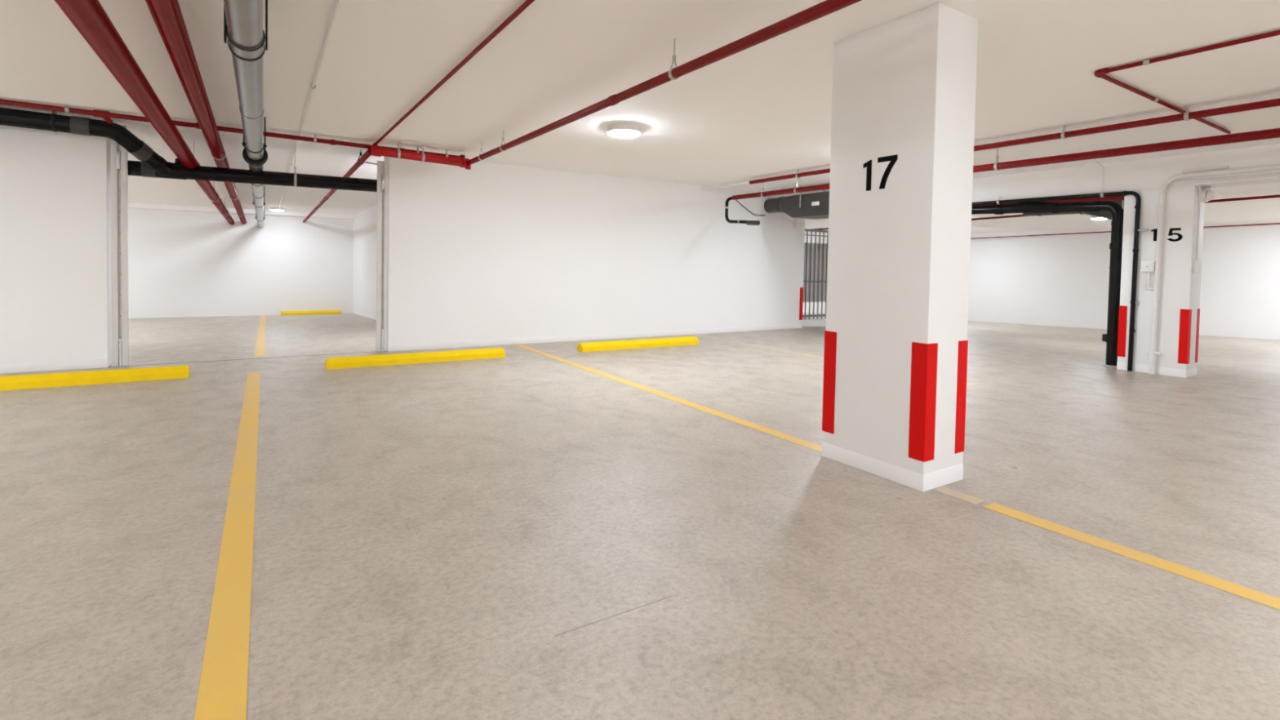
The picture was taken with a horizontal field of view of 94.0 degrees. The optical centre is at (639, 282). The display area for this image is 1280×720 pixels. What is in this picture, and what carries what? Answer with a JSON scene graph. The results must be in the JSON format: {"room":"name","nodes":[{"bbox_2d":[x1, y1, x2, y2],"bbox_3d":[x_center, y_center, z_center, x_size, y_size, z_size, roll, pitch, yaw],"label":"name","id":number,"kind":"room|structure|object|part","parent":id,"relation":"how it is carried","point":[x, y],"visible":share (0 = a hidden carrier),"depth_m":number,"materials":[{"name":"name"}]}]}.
{"room":"parking garage","nodes":[
{"label":"parking garage","id":0,"kind":"room"},
{"bbox_2d":[0,119,111,367],"bbox_3d":[-8.593,-0.359,3.973,7.670,2.500,0.200,0,2,-32],"label":"wall","id":1,"kind":"structure","parent":0,"point":[55,287],"depth_m":5.72,"materials":[{"name":"white paint"}]},
{"bbox_2d":[0,359,107,373],"bbox_3d":[-8.561,0.801,3.921,7.670,0.085,0.004,0,2,-32],"label":"baseboard","id":2,"kind":"structure","parent":1,"relation":"attached to","point":[97,363],"depth_m":5.75,"materials":[{"name":"white paint"}]},
{"bbox_2d":[128,208,353,318],"bbox_3d":[-13.445,-0.450,15.051,11.235,3.150,0.200,0,2,-32],"label":"wall","id":3,"kind":"structure","parent":0,"point":[182,264],"depth_m":16.37,"materials":[{"name":"white paint"}]},
{"bbox_2d":[128,202,354,219],"bbox_3d":[-13.283,-1.956,14.796,11.235,0.120,0.300,0,2,-32],"label":"trim","id":4,"kind":"structure","parent":3,"relation":"attached to","point":[131,205],"depth_m":16.06,"materials":[{"name":"white paint"}]},
{"bbox_2d":[352,204,377,319],"bbox_3d":[-5.493,-0.243,13.107,0.165,3.150,11.958,0,2,-32],"label":"wall","id":5,"kind":"structure","parent":0,"point":[365,222],"depth_m":15.74,"materials":[{"name":"white paint"}]},
{"bbox_2d":[386,156,804,350],"bbox_3d":[-0.062,-0.354,9.330,7.263,2.500,0.200,0,2,-32],"label":"wall","id":6,"kind":"structure","parent":0,"point":[487,251],"depth_m":8.64,"materials":[{"name":"white paint"}]},
{"bbox_2d":[375,156,388,352],"bbox_3d":[-3.145,-0.363,7.287,0.131,2.420,0.060,0,2,-32],"label":"door track","id":7,"kind":"object","parent":6,"relation":"attached to","point":[382,166],"visible":0.96,"depth_m":7.28,"materials":[{"name":"grey metal"}]},
{"bbox_3d":[-3.159,-0.319,7.309,0.123,2.330,0.012,0,2,-32],"label":"plate","id":8,"kind":"part","parent":7,"relation":"part of","materials":[{"name":"grey metal"}]},
{"bbox_2d":[387,323,802,351],"bbox_3d":[-0.030,0.806,9.277,7.263,0.085,0.004,0,2,-32],"label":"baseboard","id":9,"kind":"structure","parent":6,"relation":"attached to","point":[417,346],"depth_m":8.69,"materials":[{"name":"white paint"}]},
{"bbox_2d":[782,217,805,227],"bbox_3d":[2.842,-1.118,10.970,0.582,0.220,0.040,0,2,-32],"label":"conduit","id":10,"kind":"object","parent":6,"relation":"attached to","point":[796,222],"visible":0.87,"depth_m":10.97,"materials":[{"name":"grey metal"}]},
{"bbox_2d":[799,287,803,319],"bbox_3d":[2.994,0.389,11.213,0.088,0.610,0.092,0,2,-32],"label":"corner stripe","id":11,"kind":"object","parent":6,"relation":"attached to","point":[801,301],"visible":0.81,"depth_m":11.17,"materials":[{"name":"red paint"}]},
{"bbox_2d":[802,318,826,326],"bbox_3d":[4.908,0.839,12.698,4.580,0.245,0.180,0,2,-32],"label":"trim","id":12,"kind":"structure","parent":6,"relation":"attached to","point":[807,322],"depth_m":11.65,"materials":[{"name":"white paint"}]},
{"bbox_2d":[802,228,828,319],"bbox_3d":[4.772,-0.163,12.578,3.940,1.760,0.050,0,2,-32],"label":"gate","id":13,"kind":"object","parent":12,"relation":"on","point":[815,255],"visible":0.12,"depth_m":11.74,"materials":[{"name":"grey metal"}]},
{"bbox_3d":[4.763,-0.198,12.592,3.920,1.160,0.014,0,2,-32],"label":"infill panel","id":14,"kind":"part","parent":13,"relation":"part of","materials":[{"name":"grey metal"}]},
{"bbox_2d":[0,312,1279,719],"bbox_3d":[1.516,1.190,8.680,29.800,0.590,27.000,0,2,-32],"label":"floor","id":15,"kind":"structure","parent":0,"point":[426,535],"depth_m":2.44,"materials":[{"name":"concrete"}]},
{"bbox_2d":[0,365,189,391],"bbox_3d":[-5.023,0.825,5.088,1.884,0.103,0.175,0,2,-32],"label":"wheel stop","id":16,"kind":"object","parent":15,"relation":"on","point":[118,375],"visible":1,"depth_m":5.18,"materials":[{"name":"yellow paint"}]},
{"bbox_2d":[110,124,129,367],"bbox_3d":[-5.219,-0.364,5.985,0.133,2.420,0.060,0,2,-32],"label":"door track","id":17,"kind":"object","parent":15,"relation":"on","point":[118,154],"visible":0.91,"depth_m":5.98,"materials":[{"name":"grey metal"}]},
{"bbox_3d":[-5.242,0.839,6.020,0.133,0.012,0.060,0,2,-32],"label":"foot plate","id":18,"kind":"part","parent":17,"relation":"part of","materials":[{"name":"metal"}]},
{"bbox_3d":[-5.233,-0.320,6.007,0.125,2.330,0.012,0,2,-32],"label":"plate","id":19,"kind":"part","parent":17,"relation":"part of","materials":[{"name":"grey metal"}]},
{"bbox_2d":[194,371,260,719],"bbox_3d":[-0.883,1.067,1.232,0.106,0.001,10.950,0,2,-32],"label":"parking line","id":20,"kind":"object","parent":15,"relation":"on","point":[222,695],"visible":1,"depth_m":1.98,"materials":[{"name":"yellow paint"}]},
{"bbox_2d":[108,351,371,367],"bbox_3d":[-4.227,0.846,6.682,2.607,0.006,0.025,0,2,-32],"label":"trim","id":21,"kind":"structure","parent":15,"relation":"on","point":[364,352],"depth_m":6.59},
{"bbox_2d":[253,315,265,356],"bbox_3d":[-7.449,0.876,11.758,0.106,0.484,11.740,0,2,-32],"label":"parking line","id":22,"kind":"object","parent":15,"relation":"on","point":[260,351],"visible":1,"depth_m":8.92,"materials":[{"name":"yellow paint"}]},
{"bbox_2d":[280,310,341,315],"bbox_3d":[-9.486,0.862,17.245,1.525,0.103,0.175,0,2,-32],"label":"wheel stop","id":23,"kind":"object","parent":15,"relation":"on","point":[320,312],"visible":0.94,"depth_m":17.17,"materials":[{"name":"yellow paint"}]},
{"bbox_2d":[324,347,505,369],"bbox_3d":[-2.435,0.829,6.643,1.882,0.103,0.175,0,2,-32],"label":"wheel stop","id":24,"kind":"object","parent":15,"relation":"on","point":[340,362],"visible":1,"depth_m":6.53,"materials":[{"name":"yellow paint"}]},
{"bbox_2d":[555,595,671,635],"bbox_3d":[-0.073,1.065,1.911,0.430,0.005,0.002,0,2,-32],"label":"floor crack","id":25,"kind":"object","parent":15,"relation":"on","point":[670,596],"depth_m":1.91,"materials":[{"name":"grey concrete"}]},
{"bbox_2d":[577,336,698,351],"bbox_3d":[0.016,0.830,8.182,1.870,0.103,0.175,0,2,-32],"label":"wheel stop","id":26,"kind":"object","parent":15,"relation":"on","point":[673,341],"visible":1,"depth_m":8.06,"materials":[{"name":"yellow paint"}]},
{"bbox_2d":[513,344,822,452],"bbox_3d":[-0.260,0.942,5.913,0.100,0.001,5.380,0,2,-32],"label":"parking line","id":27,"kind":"object","parent":15,"relation":"on","point":[802,442],"visible":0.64,"depth_m":4.78,"materials":[{"name":"yellow paint"}]},
{"bbox_2d":[692,334,975,385],"bbox_3d":[2.086,0.930,7.847,0.090,0.001,4.600,0,2,-32],"label":"parking line","id":28,"kind":"object","parent":15,"relation":"on","point":[969,384],"visible":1,"depth_m":8.31,"materials":[{"name":"yellow paint"}]},
{"bbox_2d":[821,2,977,491],"bbox_3d":[1.437,-0.161,3.362,0.365,2.480,0.654,0,2,-32],"label":"pillar","id":29,"kind":"structure","parent":15,"relation":"on","point":[904,95],"depth_m":3.16,"materials":[{"name":"white paint"}]},
{"bbox_2d":[933,486,986,504],"bbox_3d":[1.596,1.063,2.986,0.090,0.001,0.215,0,2,-32],"label":"parking line","id":30,"kind":"object","parent":15,"relation":"on","point":[975,500],"visible":1,"depth_m":2.98,"materials":[{"name":"yellow paint"}]},
{"bbox_2d":[971,200,1124,368],"bbox_3d":[4.544,-0.147,9.087,0.170,2.174,4.642,0,2,-32],"label":"drain pipe","id":31,"kind":"object","parent":15,"relation":"on","point":[1116,210],"visible":0.85,"depth_m":7.20,"materials":[{"name":"black plastic"}]},
{"bbox_2d":[983,502,1279,609],"bbox_3d":[3.137,1.163,0.541,0.100,0.001,5.500,0,2,-32],"label":"parking line","id":32,"kind":"object","parent":15,"relation":"on","point":[1237,589],"visible":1,"depth_m":2.35,"materials":[{"name":"yellow paint"}]},
{"bbox_2d":[1116,185,1204,377],"bbox_3d":[5.972,-0.005,6.859,0.335,2.135,0.632,0,2,-32],"label":"pillar","id":33,"kind":"structure","parent":15,"relation":"on","point":[1179,313],"depth_m":6.68,"materials":[{"name":"white paint"}]},
{"bbox_2d":[1140,261,1155,290],"bbox_3d":[5.783,-0.079,6.795,0.058,0.338,0.134,0,2,-32],"label":"junction box","id":34,"kind":"object","parent":33,"relation":"attached to","point":[1148,267],"visible":1,"depth_m":6.78,"materials":[{"name":"white plastic"}]},
{"bbox_2d":[1192,185,1202,273],"bbox_3d":[6.106,-0.584,6.518,0.126,0.958,0.049,0,2,-32],"label":"conduit","id":35,"kind":"object","parent":33,"relation":"attached to","point":[1197,264],"visible":1,"depth_m":6.51,"materials":[{"name":"white plastic"}]},
{"bbox_2d":[1192,259,1202,273],"bbox_3d":[6.103,-0.181,6.533,0.115,0.150,0.049,0,2,-32],"label":"switch","id":36,"kind":"object","parent":35,"relation":"attached to","point":[1197,264],"depth_m":6.50,"materials":[{"name":"white plastic"}]},
{"bbox_2d":[1200,186,1216,202],"bbox_3d":[6.252,-0.971,6.552,0.180,0.167,0.120,0,2,-32],"label":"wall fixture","id":37,"kind":"object","parent":33,"relation":"attached to","point":[1207,193],"visible":1,"depth_m":6.53,"materials":[{"name":"white plastic"}]},
{"bbox_2d":[1146,164,1279,374],"bbox_3d":[8.331,0.058,2.728,0.070,2.280,9.560,0,2,-32],"label":"conduit","id":38,"kind":"object","parent":33,"relation":"attached to","point":[1153,353],"visible":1,"depth_m":6.68,"materials":[{"name":"white metal"}]},
{"bbox_2d":[0,0,1279,232],"bbox_3d":[1.569,-1.653,8.597,30.200,0.200,27.400,0,2,-32],"label":"ceiling","id":39,"kind":"structure","parent":0,"point":[762,110],"depth_m":4.33,"materials":[{"name":"white paint"}]},
{"bbox_2d":[0,106,171,174],"bbox_3d":[-8.317,-1.394,4.005,8.132,0.515,0.589,0,2,-32],"label":"drain pipe","id":40,"kind":"object","parent":39,"relation":"hanging from","point":[55,122],"visible":0.97,"depth_m":5.63,"materials":[{"name":"black plastic"}]},
{"bbox_2d":[54,0,234,225],"bbox_3d":[-3.970,-1.332,5.020,0.179,0.442,26.771,0,2,-32],"label":"pipe","id":41,"kind":"object","parent":39,"relation":"hanging from","point":[89,17],"visible":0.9,"depth_m":3.26,"materials":[{"name":"red metal"}]},
{"bbox_2d":[145,0,246,224],"bbox_3d":[-3.744,-1.346,5.161,0.158,0.414,26.771,0,2,-32],"label":"pipe","id":42,"kind":"object","parent":39,"relation":"hanging from","point":[166,15],"visible":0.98,"depth_m":3.59,"materials":[{"name":"red metal"}]},
{"bbox_2d":[0,98,465,158],"bbox_3d":[-6.801,-1.561,4.317,11.030,0.174,0.109,0,2,-32],"label":"pipe","id":43,"kind":"object","parent":39,"relation":"attached to","point":[105,115],"visible":0.75,"depth_m":5.76,"materials":[{"name":"red metal"}]},
{"bbox_2d":[223,0,267,227],"bbox_3d":[-3.458,-1.310,5.343,0.222,0.486,26.771,0,2,-32],"label":"drain pipe","id":44,"kind":"object","parent":39,"relation":"hanging from","point":[243,29],"visible":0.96,"depth_m":3.32,"materials":[{"name":"metal"}]},
{"bbox_3d":[-3.611,-1.412,5.591,0.194,0.302,0.024,0,2,-32],"label":"rod","id":45,"kind":"part","parent":44,"relation":"part of","materials":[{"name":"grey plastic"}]},
{"bbox_3d":[-6.915,-1.594,10.834,0.194,0.369,0.024,0,2,-32],"label":"rod","id":46,"kind":"part","parent":44,"relation":"part of","materials":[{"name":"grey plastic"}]},
{"bbox_2d":[127,148,377,191],"bbox_3d":[-4.376,-1.369,6.857,3.121,0.491,0.219,0,2,-32],"label":"drain pipe","id":47,"kind":"object","parent":39,"relation":"hanging from","point":[178,171],"visible":0.77,"depth_m":6.80,"materials":[{"name":"black plastic"}]},
{"bbox_2d":[269,207,284,211],"bbox_3d":[-9.534,-1.926,15.674,0.320,0.089,0.320,0,2,-32],"label":"ceiling lamp","id":48,"kind":"object","parent":39,"relation":"attached to","point":[274,209],"visible":1,"depth_m":15.56,"materials":[{"name":"white plastic"}]},
{"bbox_2d":[278,0,339,208],"bbox_3d":[-2.683,-1.504,4.852,0.036,0.036,25.130,0,2,-32],"label":"conduit","id":49,"kind":"object","parent":39,"relation":"attached to","point":[313,86],"visible":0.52,"depth_m":4.10,"materials":[{"name":"metal"}]},
{"bbox_2d":[302,147,377,222],"bbox_3d":[-6.225,-1.655,11.932,0.318,0.286,12.651,0,2,-32],"label":"pipe","id":50,"kind":"object","parent":39,"relation":"attached to","point":[361,161],"visible":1,"depth_m":7.84,"materials":[{"name":"red metal"}]},
{"bbox_2d":[370,141,471,169],"bbox_3d":[-2.475,-1.461,6.798,1.088,0.232,0.114,0,2,-32],"label":"pipe","id":51,"kind":"object","parent":39,"relation":"hanging from","point":[378,151],"visible":0.98,"depth_m":6.74,"materials":[{"name":"red metal"}]},
{"bbox_2d":[372,0,534,146],"bbox_3d":[0.872,-1.294,0.683,0.089,0.056,14.281,0,2,-32],"label":"pipe","id":52,"kind":"object","parent":39,"relation":"attached to","point":[525,5],"visible":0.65,"depth_m":3.81,"materials":[{"name":"red metal"}]},
{"bbox_2d":[607,123,640,137],"bbox_3d":[-0.151,-1.458,5.752,0.320,0.089,0.320,0,2,-32],"label":"ceiling lamp","id":53,"kind":"object","parent":39,"relation":"attached to","point":[615,130],"visible":1,"depth_m":5.64,"materials":[{"name":"white plastic"}]},
{"bbox_2d":[608,129,639,137],"bbox_3d":[-0.152,-1.429,5.753,0.300,0.031,0.300,0,2,-32],"label":"diffuser","id":54,"kind":"object","parent":53,"relation":"attached to","point":[615,133],"depth_m":5.68,"materials":[{"name":"white plastic"}]},
{"bbox_2d":[466,0,862,164],"bbox_3d":[1.704,-1.192,1.104,0.074,0.278,14.100,0,2,-32],"label":"pipe","id":55,"kind":"object","parent":39,"relation":"hanging from","point":[826,7],"visible":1,"depth_m":3.31,"materials":[{"name":"red metal"}]},
{"bbox_3d":[0.202,-1.367,3.497,0.009,0.126,0.008,0,2,-32],"label":"rod","id":56,"kind":"part","parent":55,"relation":"part of","materials":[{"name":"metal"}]},
{"bbox_2d":[764,186,829,219],"bbox_3d":[2.767,-1.321,9.924,0.572,0.496,2.850,0,2,-32],"label":"ventilation duct","id":57,"kind":"object","parent":39,"relation":"hanging from","point":[815,206],"visible":0.46,"depth_m":9.67,"materials":[{"name":"grey metal"}]},
{"bbox_3d":[2.765,-1.249,9.412,0.013,0.060,0.140,0,2,-32],"label":"access plate","id":58,"kind":"part","parent":57,"relation":"part of","materials":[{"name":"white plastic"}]},
{"bbox_2d":[701,97,1279,190],"bbox_3d":[4.961,-1.289,3.571,0.071,0.137,14.822,0,2,-32],"label":"pipe","id":59,"kind":"object","parent":39,"relation":"hanging from","point":[1188,115],"visible":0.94,"depth_m":5.08,"materials":[{"name":"red metal"}]},
{"bbox_2d":[731,128,1279,199],"bbox_3d":[5.331,-1.186,3.547,0.089,0.296,14.380,0,2,-32],"label":"pipe","id":60,"kind":"object","parent":39,"relation":"hanging from","point":[1269,133],"visible":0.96,"depth_m":5.33,"materials":[{"name":"red metal"}]},
{"bbox_2d":[724,196,764,225],"bbox_3d":[1.646,-1.141,9.456,0.112,0.497,0.839,0,2,-32],"label":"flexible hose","id":61,"kind":"object","parent":60,"relation":"hanging from","point":[747,222],"visible":1,"depth_m":9.48,"materials":[{"name":"black plastic"}]},
{"bbox_2d":[976,195,1124,205],"bbox_3d":[5.552,-1.268,8.366,0.112,0.405,2.852,0,2,-32],"label":"pipe","id":62,"kind":"object","parent":39,"relation":"hanging from","point":[1122,197],"visible":0.26,"depth_m":7.81,"materials":[{"name":"red metal"}]},
{"bbox_2d":[971,160,1148,371],"bbox_3d":[4.369,-0.285,8.876,0.243,2.456,5.000,0,2,-32],"label":"drain pipe","id":63,"kind":"object","parent":39,"relation":"attached to","point":[1135,248],"visible":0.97,"depth_m":6.91,"materials":[{"name":"black plastic"}]},
{"bbox_3d":[5.469,-1.258,7.104,0.219,0.366,0.012,0,2,-32],"label":"rod","id":64,"kind":"part","parent":63,"relation":"part of","materials":[{"name":"white metal"}]},
{"bbox_2d":[1022,200,1124,219],"bbox_3d":[7.504,-1.242,9.771,0.572,0.466,2.250,0,2,-32],"label":"ventilation duct","id":65,"kind":"object","parent":39,"relation":"hanging from","point":[1107,215],"visible":0.2,"depth_m":9.78,"materials":[{"name":"grey metal"}]},
{"bbox_2d":[1090,215,1106,219],"bbox_3d":[7.514,-1.064,9.755,0.230,0.064,0.230,0,2,-32],"label":"ceiling lamp","id":66,"kind":"object","parent":39,"relation":"attached to","point":[1092,217],"visible":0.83,"depth_m":9.70,"materials":[{"name":"white"}]},
{"bbox_2d":[1091,217,1106,219],"bbox_3d":[7.513,-1.043,9.755,0.216,0.022,0.216,0,2,-32],"label":"diffuser","id":67,"kind":"object","parent":66,"relation":"attached to","point":[1091,218],"depth_m":9.70,"materials":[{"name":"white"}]},
{"bbox_2d":[972,143,1279,202],"bbox_3d":[7.183,-1.167,4.960,0.360,0.345,14.842,0,2,-32],"label":"beam","id":68,"kind":"structure","parent":39,"relation":"attached to","point":[1147,173],"depth_m":6.98,"materials":[{"name":"white paint"}]},
{"bbox_2d":[1173,172,1279,184],"bbox_3d":[8.410,-0.943,2.633,0.040,0.046,9.385,0,2,-32],"label":"conduit","id":69,"kind":"object","parent":68,"relation":"attached to","point":[1270,174],"visible":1,"depth_m":6.23,"materials":[{"name":"white metal"}]},
{"bbox_2d":[1101,74,1231,133],"bbox_3d":[4.197,-1.368,4.681,2.755,0.035,0.035,0,2,-33],"label":"pipe","id":70,"kind":"object","parent":39,"relation":"attached to","point":[1153,99],"visible":0.98,"depth_m":4.44,"materials":[{"name":"red metal"}]},
{"bbox_2d":[1093,30,1279,77],"bbox_3d":[5.319,-1.218,0.220,0.078,0.036,8.763,0,2,-32],"label":"pipe","id":71,"kind":"object","parent":39,"relation":"attached to","point":[1099,73],"visible":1,"depth_m":3.51,"materials":[{"name":"red metal"}]},
{"bbox_2d":[802,225,828,313],"bbox_3d":[2.772,-0.156,17.212,18.200,3.250,0.200,0,2,-32],"label":"wall","id":72,"kind":"structure","parent":0,"point":[806,226],"depth_m":18.80,"materials":[{"name":"white paint"}]},
{"bbox_2d":[810,194,1279,230],"bbox_3d":[9.434,-1.254,9.423,0.044,0.196,19.970,0,2,-32],"label":"pipe","id":73,"kind":"object","parent":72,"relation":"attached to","point":[1278,195],"visible":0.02,"depth_m":9.58,"materials":[{"name":"red metal"}]},
{"bbox_2d":[968,222,1279,340],"bbox_3d":[15.877,0.197,13.640,0.200,3.250,20.200,0,2,-32],"label":"wall","id":74,"kind":"structure","parent":0,"point":[1063,280],"depth_m":17.63,"materials":[{"name":"white paint"}]},
{"bbox_3d":[8.765,0.495,-2.865,29.800,3.150,0.200,0,2,-32],"label":"wall","id":75,"kind":"structure","parent":0,"visible":0},
{"bbox_2d":[970,222,1279,239],"bbox_3d":[15.556,-1.273,13.213,0.032,0.232,19.880,0,2,-32],"label":"pipe","id":76,"kind":"object","parent":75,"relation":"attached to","point":[1271,223],"visible":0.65,"depth_m":17.21,"materials":[{"name":"red metal"}]}
]}

